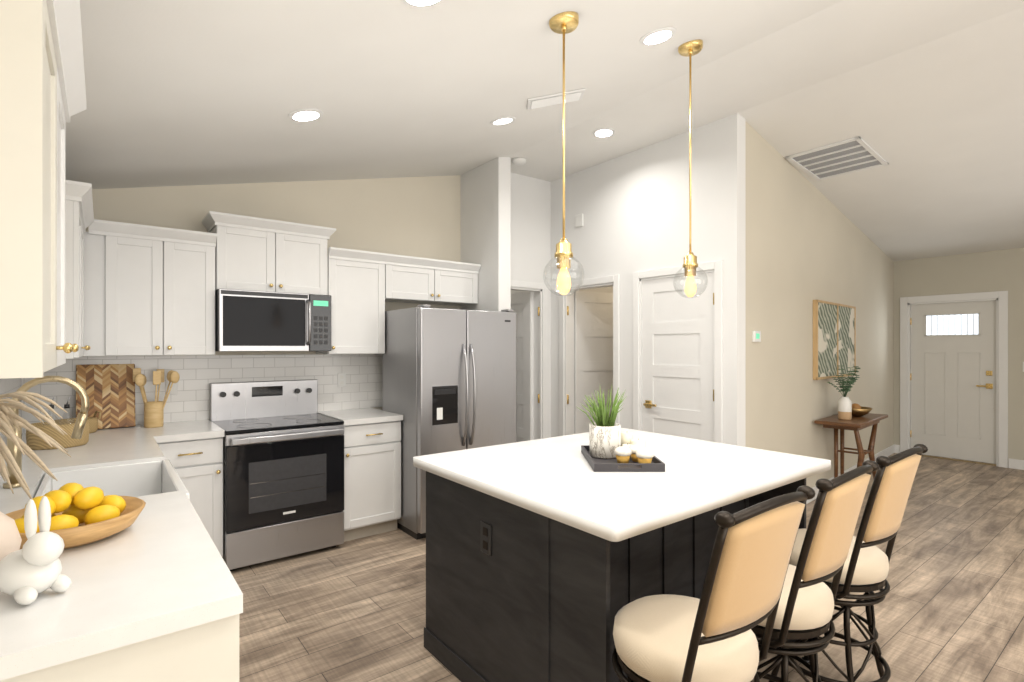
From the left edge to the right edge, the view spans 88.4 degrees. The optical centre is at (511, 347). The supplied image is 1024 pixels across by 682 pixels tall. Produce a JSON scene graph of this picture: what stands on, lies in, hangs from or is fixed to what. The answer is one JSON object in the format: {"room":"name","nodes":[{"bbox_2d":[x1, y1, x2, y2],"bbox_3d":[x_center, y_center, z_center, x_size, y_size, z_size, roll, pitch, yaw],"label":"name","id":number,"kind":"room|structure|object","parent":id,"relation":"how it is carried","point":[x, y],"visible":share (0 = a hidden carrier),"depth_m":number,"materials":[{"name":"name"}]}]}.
{"room":"kitchen","nodes":[
{"label":"kitchen","id":0,"kind":"room"},
{"bbox_2d":[86,175,459,409],"bbox_3d":[-1.745,-0.164,4.293,3.316,3.219,0.120,0,0,-38],"label":"wall","id":1,"kind":"structure","parent":0,"point":[413,216],"depth_m":4.43,"materials":[{"name":"beige paint"}]},
{"bbox_2d":[84,227,119,355],"bbox_3d":[-2.732,-0.327,3.250,0.468,0.755,0.310,0,0,-38],"label":"upper cabinet","id":2,"kind":"object","parent":1,"relation":"attached to","point":[101,248],"depth_m":3.24,"materials":[{"name":"white paint"}]},
{"bbox_2d":[100,220,219,355],"bbox_3d":[-2.358,-0.361,3.541,0.600,0.823,0.310,0,0,-38],"label":"upper cabinet","id":3,"kind":"object","parent":1,"relation":"attached to","point":[149,290],"depth_m":3.43,"materials":[{"name":"white paint"}]},
{"bbox_2d":[24,354,382,432],"bbox_3d":[-2.034,0.291,3.986,2.417,0.469,0.006,0,0,-38],"label":"tile backsplash","id":4,"kind":"structure","parent":1,"relation":"attached to","point":[198,375],"depth_m":3.87,"materials":[{"name":"white tile"}]},
{"bbox_2d":[166,378,176,394],"bbox_3d":[-2.391,0.273,3.699,0.070,0.117,0.007,0,0,-38],"label":"outlet","id":5,"kind":"object","parent":4,"relation":"attached to","point":[173,391],"visible":0.42,"depth_m":3.70,"materials":[{"name":"white plastic"}]},
{"bbox_2d":[208,211,331,298],"bbox_3d":[-1.818,-0.659,3.961,0.760,0.520,0.310,0,0,-38],"label":"upper cabinet","id":6,"kind":"object","parent":1,"relation":"attached to","point":[257,254],"depth_m":3.82,"materials":[{"name":"white paint"}]},
{"bbox_2d":[215,289,330,350],"bbox_3d":[-1.771,-0.185,3.900,0.755,0.422,0.456,0,0,-38],"label":"microwave","id":7,"kind":"object","parent":6,"relation":"attached to","point":[247,320],"visible":0.98,"depth_m":3.74,"materials":[{"name":"black plastic"}]},
{"bbox_2d":[316,247,387,353],"bbox_3d":[-1.329,-0.361,4.341,0.470,0.823,0.310,0,0,-38],"label":"upper cabinet","id":8,"kind":"object","parent":1,"relation":"attached to","point":[359,278],"depth_m":4.22,"materials":[{"name":"white paint"}]},
{"bbox_2d":[388,254,479,305],"bbox_3d":[-0.778,-0.591,4.770,0.924,0.363,0.310,0,0,-38],"label":"upper cabinet","id":9,"kind":"object","parent":1,"relation":"attached to","point":[411,279],"depth_m":4.63,"materials":[{"name":"white paint"}]},
{"bbox_2d":[460,157,510,310],"bbox_3d":[-0.296,-0.164,5.020,0.136,3.219,0.750,0,0,-38],"label":"wall","id":10,"kind":"structure","parent":0,"point":[485,215],"depth_m":4.79,"materials":[{"name":"white paint"}]},
{"bbox_2d":[66,0,1023,188],"bbox_3d":[0.395,-1.445,2.017,4.300,1.076,9.100,0,0,-38],"label":"ceiling","id":11,"kind":"structure","parent":0,"point":[194,92],"depth_m":2.75,"materials":[{"name":"paint"}]},
{"bbox_2d":[288,109,322,120],"bbox_3d":[-1.101,-1.245,2.817,0.175,0.044,0.180,0,0,-38],"label":"recessed light","id":12,"kind":"object","parent":11,"relation":"in","point":[305,114],"visible":1,"depth_m":2.81,"materials":[{"name":"white plastic"}]},
{"bbox_2d":[402,0,442,6],"bbox_3d":[-0.309,-1.254,1.863,0.175,0.044,0.180,0,0,-38],"label":"recessed light","id":13,"kind":"object","parent":11,"relation":"in","point":[420,3],"visible":1,"depth_m":1.92,"materials":[{"name":"white plastic"}]},
{"bbox_2d":[490,116,515,125],"bbox_3d":[-0.063,-1.548,3.599,0.175,0.044,0.180,0,0,-38],"label":"recessed light","id":14,"kind":"object","parent":11,"relation":"in","point":[502,121],"visible":1,"depth_m":3.59,"materials":[{"name":"white plastic"}]},
{"bbox_2d":[512,157,525,165],"bbox_3d":[0.064,-1.706,4.838,0.136,0.036,0.136,0,0,-38],"label":"smoke detector","id":15,"kind":"object","parent":11,"relation":"attached to","point":[518,161],"visible":1,"depth_m":4.80,"materials":[{"name":"white plastic"}]},
{"bbox_2d":[527,88,585,109],"bbox_3d":[0.273,-1.563,3.316,0.360,0.102,0.179,0,0,1],"label":"ceiling vent","id":16,"kind":"object","parent":11,"relation":"in","point":[553,99],"visible":1,"depth_m":3.27,"materials":[{"name":"white metal"}]},
{"bbox_2d":[543,11,583,295],"bbox_3d":[0.223,-0.826,2.263,0.177,1.211,0.177,0,0,-38],"label":"pendant light","id":17,"kind":"object","parent":11,"relation":"hanging from","point":[564,23],"visible":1,"depth_m":2.25,"materials":[{"name":"gold metal"}]},
{"bbox_2d":[592,128,614,136],"bbox_3d":[0.735,-1.722,4.220,0.180,0.008,0.180,0,0,-38],"label":"recessed light","id":18,"kind":"object","parent":11,"relation":"in","point":[602,132],"visible":1,"depth_m":4.21,"materials":[{"name":"white plastic"}]},
{"bbox_2d":[640,27,675,44],"bbox_3d":[0.728,-1.555,2.631,0.175,0.044,0.180,0,0,-38],"label":"recessed light","id":19,"kind":"object","parent":11,"relation":"in","point":[656,36],"visible":1,"depth_m":2.62,"materials":[{"name":"white plastic"}]},
{"bbox_2d":[673,39,707,297],"bbox_3d":[0.961,-0.958,2.837,0.177,1.384,0.177,0,0,-38],"label":"pendant light","id":20,"kind":"object","parent":11,"relation":"hanging from","point":[690,49],"visible":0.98,"depth_m":2.83,"materials":[{"name":"gold metal"}]},
{"bbox_2d":[511,172,612,437],"bbox_3d":[0.689,-0.168,5.806,2.384,3.229,0.120,0,0,-38],"label":"wall","id":21,"kind":"structure","parent":0,"point":[530,228],"depth_m":5.37,"materials":[{"name":"white paint"}]},
{"bbox_2d":[511,280,546,441],"bbox_3d":[-0.122,0.393,5.488,0.712,2.107,0.696,0,0,-42],"label":"door frame","id":22,"kind":"structure","parent":21,"relation":"attached to","point":[522,305],"depth_m":5.50,"materials":[{"name":"white paint"}]},
{"bbox_2d":[230,453,1023,681],"bbox_3d":[2.428,1.476,3.598,9.450,0.060,9.100,0,0,-38],"label":"floor","id":23,"kind":"structure","parent":0,"point":[949,607],"depth_m":2.98,"materials":[{"name":"brown wood"}]},
{"bbox_2d":[0,614,238,681],"bbox_3d":[-1.017,1.006,1.174,0.632,0.880,0.578,0,0,-38],"label":"base cabinet","id":24,"kind":"object","parent":23,"relation":"on","point":[207,652],"visible":0.21,"depth_m":1.05,"materials":[{"name":"white wood"}]},
{"bbox_2d":[0,424,242,680],"bbox_3d":[-1.784,0.546,2.184,0.660,0.040,3.158,0,0,-38],"label":"countertop","id":25,"kind":"structure","parent":24,"relation":"on","point":[157,567],"depth_m":1.18,"materials":[{"name":"white stone"}]},
{"bbox_2d":[0,512,21,560],"bbox_3d":[-1.209,0.443,1.188,0.152,0.165,0.152,0,0,-38],"label":"vase","id":26,"kind":"object","parent":25,"relation":"on","point":[10,539],"visible":0.64,"depth_m":1.20,"materials":[{"name":"white ceramic"}]},
{"bbox_2d":[0,391,70,498],"bbox_3d":[-1.581,0.333,1.649,0.298,0.385,0.454,0,0,-38],"label":"leaves","id":27,"kind":"object","parent":25,"relation":"on","point":[9,417],"visible":1,"depth_m":1.65,"materials":[{"name":"beige plant"}]},
{"bbox_2d":[0,496,71,604],"bbox_3d":[-1.024,0.420,1.127,0.130,0.210,0.169,0,0,-38],"label":"bunny","id":28,"kind":"object","parent":25,"relation":"on","point":[31,569],"visible":1,"depth_m":1.09,"materials":[{"name":"white ceramic"}]},
{"bbox_2d":[3,376,89,488],"bbox_3d":[-1.823,0.317,2.071,0.254,0.416,0.112,0,0,-38],"label":"faucet","id":29,"kind":"object","parent":25,"relation":"on","point":[77,433],"visible":0.77,"depth_m":2.04,"materials":[{"name":"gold metal"}]},
{"bbox_2d":[26,420,88,449],"bbox_3d":[-2.417,0.463,2.807,0.257,0.125,0.216,0,0,-38],"label":"round basket","id":30,"kind":"object","parent":25,"relation":"on","point":[34,442],"visible":0.54,"depth_m":2.74,"materials":[{"name":"beige wicker"}]},
{"bbox_2d":[43,397,74,424],"bbox_3d":[-2.417,0.386,2.811,0.133,0.246,0.063,0,0,-17],"label":"oil bottles","id":31,"kind":"object","parent":30,"relation":"in","point":[67,405],"visible":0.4,"depth_m":2.81,"materials":[{"name":"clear glass"}]},
{"bbox_2d":[46,411,100,432],"bbox_3d":[-2.663,0.463,3.205,0.261,0.125,0.163,0,0,-38],"label":"basket","id":32,"kind":"object","parent":25,"relation":"on","point":[93,424],"visible":0.31,"depth_m":3.25,"materials":[{"name":"beige wicker"}]},
{"bbox_2d":[5,496,145,548],"bbox_3d":[-1.222,0.490,1.457,0.344,0.070,0.344,0,0,-38],"label":"lemon bowl","id":33,"kind":"object","parent":25,"relation":"on","point":[81,534],"visible":0.44,"depth_m":1.40,"materials":[{"name":"brown wood"}]},
{"bbox_2d":[14,483,125,532],"bbox_3d":[-1.223,0.446,1.456,0.255,0.122,0.182,0,0,-38],"label":"lemons","id":34,"kind":"object","parent":33,"relation":"in","point":[76,504],"visible":0.69,"depth_m":1.46,"materials":[{"name":"yellow food"}]},
{"bbox_2d":[76,364,134,428],"bbox_3d":[-2.642,0.317,3.430,0.305,0.415,0.115,0,0,-38],"label":"cutting board","id":35,"kind":"object","parent":25,"relation":"on","point":[109,389],"visible":0.81,"depth_m":3.43,"materials":[{"name":"brown wood"}]},
{"bbox_2d":[34,459,189,499],"bbox_3d":[-1.608,0.666,2.119,0.452,0.250,0.758,0,0,-38],"label":"farmhouse sink","id":36,"kind":"object","parent":25,"relation":"in","point":[144,478],"visible":0.25,"depth_m":2.40,"materials":[{"name":"white ceramic"}]},
{"bbox_2d":[133,368,179,427],"bbox_3d":[-2.362,0.330,3.500,0.255,0.391,0.155,0,0,-38],"label":"utensil crock","id":37,"kind":"object","parent":25,"relation":"on","point":[153,414],"visible":1,"depth_m":3.46,"materials":[{"name":"brown wood"}]},
{"bbox_2d":[157,437,222,556],"bbox_3d":[-2.176,1.006,3.493,0.372,0.880,0.610,0,0,-38],"label":"base cabinet","id":38,"kind":"object","parent":23,"relation":"on","point":[198,463],"depth_m":3.30,"materials":[{"name":"white paint"}]},
{"bbox_2d":[152,420,224,441],"bbox_3d":[-2.160,0.546,3.489,0.351,0.040,0.635,0,0,-38],"label":"countertop","id":39,"kind":"structure","parent":38,"relation":"on","point":[199,429],"depth_m":3.34,"materials":[{"name":"white stone"}]},
{"bbox_2d":[210,379,343,570],"bbox_3d":[-1.689,0.852,3.794,0.760,1.188,0.712,0,0,-38],"label":"range","id":40,"kind":"object","parent":23,"relation":"on","point":[283,468],"visible":0.98,"depth_m":3.60,"materials":[{"name":"grey metal"}]},
{"bbox_2d":[343,421,400,541],"bbox_3d":[-1.238,1.006,4.223,0.470,0.880,0.610,0,0,-38],"label":"base cabinet","id":41,"kind":"object","parent":23,"relation":"on","point":[372,478],"depth_m":3.99,"materials":[{"name":"white paint"}]},
{"bbox_2d":[318,408,402,425],"bbox_3d":[-1.230,0.546,4.212,0.473,0.040,0.635,0,0,-38],"label":"countertop","id":42,"kind":"structure","parent":41,"relation":"on","point":[362,415],"depth_m":4.08,"materials":[{"name":"white stone"}]},
{"bbox_2d":[383,304,515,539],"bbox_3d":[-0.502,0.562,4.412,0.911,1.768,0.744,0,0,-38],"label":"refrigerator","id":43,"kind":"object","parent":23,"relation":"on","point":[449,380],"visible":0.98,"depth_m":4.10,"materials":[{"name":"grey metal"}]},
{"bbox_2d":[424,471,805,681],"bbox_3d":[0.485,1.006,2.517,1.407,0.880,1.162,0,0,-38],"label":"kitchen island","id":44,"kind":"object","parent":23,"relation":"on","point":[515,593],"visible":0.46,"depth_m":2.10,"materials":[{"name":"black wood"}]},
{"bbox_2d":[413,428,830,541],"bbox_3d":[0.506,0.545,2.490,1.515,0.040,1.270,0,0,-38],"label":"island countertop","id":45,"kind":"structure","parent":44,"relation":"on","point":[558,478],"depth_m":2.13,"materials":[{"name":"white stone"}]},
{"bbox_2d":[581,445,664,471],"bbox_3d":[0.497,0.507,2.433,0.300,0.034,0.420,0,0,0],"label":"serving tray","id":46,"kind":"object","parent":45,"relation":"on","point":[656,464],"visible":0.5,"depth_m":2.22,"materials":[{"name":"black wood"}]},
{"bbox_2d":[577,387,625,458],"bbox_3d":[0.439,0.348,2.505,0.250,0.335,0.240,0,0,-38],"label":"potted plant","id":47,"kind":"object","parent":46,"relation":"on","point":[604,434],"visible":0.98,"depth_m":2.46,"materials":[{"name":"white ceramic"}]},
{"bbox_2d":[621,432,645,458],"bbox_3d":[0.557,0.462,2.519,0.134,0.108,0.140,0,0,-38],"label":"candles","id":48,"kind":"object","parent":46,"relation":"on","point":[628,440],"visible":0.54,"depth_m":2.54,"materials":[{"name":"wax"}]},
{"bbox_2d":[614,445,653,465],"bbox_3d":[0.558,0.479,2.348,0.162,0.073,0.172,0,0,-38],"label":"muffins","id":49,"kind":"object","parent":46,"relation":"on","point":[640,453],"visible":0.92,"depth_m":2.33,"materials":[{"name":"white food"}]},
{"bbox_2d":[612,485,814,681],"bbox_3d":[0.529,0.910,1.521,0.437,1.072,0.513,0,0,-38],"label":"bar stool","id":50,"kind":"object","parent":23,"relation":"on","point":[709,635],"visible":1,"depth_m":1.38,"materials":[{"name":"beige fabric"}]},
{"bbox_2d":[751,460,878,681],"bbox_3d":[0.940,0.910,1.841,0.436,1.072,0.513,0,0,-38],"label":"bar stool","id":51,"kind":"object","parent":23,"relation":"on","point":[805,610],"visible":0.52,"depth_m":1.67,"materials":[{"name":"beige fabric"}]},
{"bbox_2d":[768,444,927,681],"bbox_3d":[1.345,0.910,2.156,0.436,1.072,0.513,0,0,-38],"label":"bar stool","id":52,"kind":"object","parent":23,"relation":"on","point":[866,567],"visible":0.62,"depth_m":2.00,"materials":[{"name":"beige fabric"}]},
{"bbox_2d":[814,413,887,478],"bbox_3d":[3.352,1.070,5.180,1.030,0.767,0.375,0,0,-43],"label":"console table","id":53,"kind":"object","parent":23,"relation":"on","point":[854,424],"visible":0.71,"depth_m":5.12,"materials":[{"name":"brown wood"}]},
{"bbox_2d":[827,366,860,419],"bbox_3d":[3.206,0.428,5.065,0.374,0.516,0.254,0,0,-38],"label":"vase","id":54,"kind":"object","parent":53,"relation":"on","point":[844,407],"visible":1,"depth_m":5.01,"materials":[{"name":"beige ceramic"}]},
{"bbox_2d":[852,406,872,416],"bbox_3d":[3.441,0.641,5.267,0.279,0.088,0.279,0,0,-38],"label":"decorative bowl","id":55,"kind":"object","parent":53,"relation":"on","point":[862,411],"visible":0.69,"depth_m":5.17,"materials":[{"name":"brown metal"}]},
{"bbox_2d":[852,403,860,408],"bbox_3d":[3.426,0.605,5.254,0.096,0.096,0.095,0,0,-38],"label":"decorative ball","id":56,"kind":"object","parent":55,"relation":"in","point":[856,406],"visible":0.54,"depth_m":5.22,"materials":[{"name":"brown wood"}]},
{"bbox_2d":[511,113,745,446],"bbox_3d":[0.583,-0.168,5.375,0.120,3.229,3.670,0,0,-38],"label":"wall","id":57,"kind":"structure","parent":0,"point":[632,207],"depth_m":4.41,"materials":[{"name":"white paint"}]},
{"bbox_2d":[575,214,582,227],"bbox_3d":[0.660,-1.244,5.162,0.019,0.120,0.100,0,0,-38],"label":"door chime","id":58,"kind":"object","parent":57,"relation":"attached to","point":[579,220],"visible":0.98,"depth_m":5.15,"materials":[{"name":"white plastic"}]},
{"bbox_2d":[746,122,893,487],"bbox_3d":[3.461,-0.168,5.656,5.041,3.229,0.120,0,0,-43],"label":"wall","id":59,"kind":"structure","parent":0,"point":[807,242],"depth_m":4.83,"materials":[{"name":"beige paint"}]},
{"bbox_2d":[752,331,760,341],"bbox_3d":[1.905,-0.086,4.099,0.120,0.085,0.023,0,0,-43],"label":"thermostat","id":60,"kind":"object","parent":59,"relation":"attached to","point":[756,336],"visible":1,"depth_m":4.07,"materials":[{"name":"white plastic"}]},
{"bbox_2d":[813,300,855,379],"bbox_3d":[3.342,-0.074,5.432,1.280,0.760,0.040,0,0,-43],"label":"framed art","id":61,"kind":"object","parent":59,"relation":"attached to","point":[834,337],"visible":0.92,"depth_m":5.34,"materials":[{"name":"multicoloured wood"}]},
{"bbox_2d":[806,444,894,503],"bbox_3d":[3.458,1.389,5.561,4.906,0.115,0.014,0,0,-43],"label":"baseboard","id":62,"kind":"structure","parent":59,"relation":"attached to","point":[888,451],"depth_m":6.54,"materials":[{"name":"white wood"}]},
{"bbox_2d":[738,7,1023,261],"bbox_3d":[4.125,-1.569,4.918,5.150,0.827,9.100,0,0,-38],"label":"ceiling","id":63,"kind":"structure","parent":0,"point":[937,125],"depth_m":4.01,"materials":[{"name":"paint"}]},
{"bbox_2d":[785,136,888,180],"bbox_3d":[2.758,-1.588,4.475,0.647,0.086,0.560,0,0,-38],"label":"ceiling vent","id":64,"kind":"object","parent":63,"relation":"in","point":[848,156],"visible":0.98,"depth_m":4.45,"materials":[{"name":"white metal"}]},
{"bbox_2d":[894,247,1023,459],"bbox_3d":[5.991,0.106,6.420,0.140,2.680,9.020,0,0,-38],"label":"wall","id":65,"kind":"structure","parent":0,"point":[993,271],"depth_m":6.50,"materials":[{"name":"paint"}]},
{"bbox_2d":[900,291,1007,467],"bbox_3d":[5.683,0.381,6.802,0.156,2.130,1.084,0,0,-38],"label":"door frame","id":66,"kind":"structure","parent":65,"relation":"attached to","point":[953,380],"depth_m":6.75,"materials":[{"name":"paint"}]},
{"bbox_2d":[894,444,1023,469],"bbox_3d":[6.937,1.389,5.078,0.014,0.115,5.500,0,0,-38],"label":"baseboard","id":67,"kind":"structure","parent":65,"relation":"attached to","point":[1015,464],"depth_m":6.29,"materials":[{"name":"white wood"}]},
{"bbox_3d":[-1.216,0.221,0.815,0.120,2.450,9.020,0,0,-38],"label":"wall","id":68,"kind":"structure","parent":0,"visible":0},
{"bbox_2d":[0,378,23,445],"bbox_3d":[-2.049,0.291,1.991,0.006,0.469,3.136,0,0,-38],"label":"tile backsplash","id":69,"kind":"structure","parent":68,"relation":"attached to","point":[7,385],"depth_m":2.84,"materials":[{"name":"white tile"}]},
{"bbox_2d":[0,0,67,378],"bbox_3d":[-1.132,-0.360,1.061,0.311,0.824,0.475,0,0,-38],"label":"upper cabinet","id":70,"kind":"object","parent":68,"relation":"attached to","point":[46,214],"depth_m":0.96,"materials":[{"name":"white paint"}]},
{"bbox_2d":[68,72,71,357],"bbox_3d":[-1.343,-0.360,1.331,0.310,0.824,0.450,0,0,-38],"label":"upper cabinet","id":71,"kind":"object","parent":68,"relation":"attached to","point":[69,73],"depth_m":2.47,"materials":[{"name":"white paint"}]},
{"bbox_2d":[72,181,83,357],"bbox_3d":[-2.322,-0.360,2.590,0.310,0.824,0.500,0,0,-38],"label":"upper cabinet","id":72,"kind":"object","parent":68,"relation":"attached to","point":[77,187],"depth_m":2.49,"materials":[{"name":"white paint"}]},
{"bbox_2d":[84,208,87,349],"bbox_3d":[-2.551,-0.360,2.884,0.310,0.824,0.485,0,0,-38],"label":"upper cabinet","id":73,"kind":"object","parent":68,"relation":"attached to","point":[85,209],"depth_m":2.90,"materials":[{"name":"white paint"}]}
]}

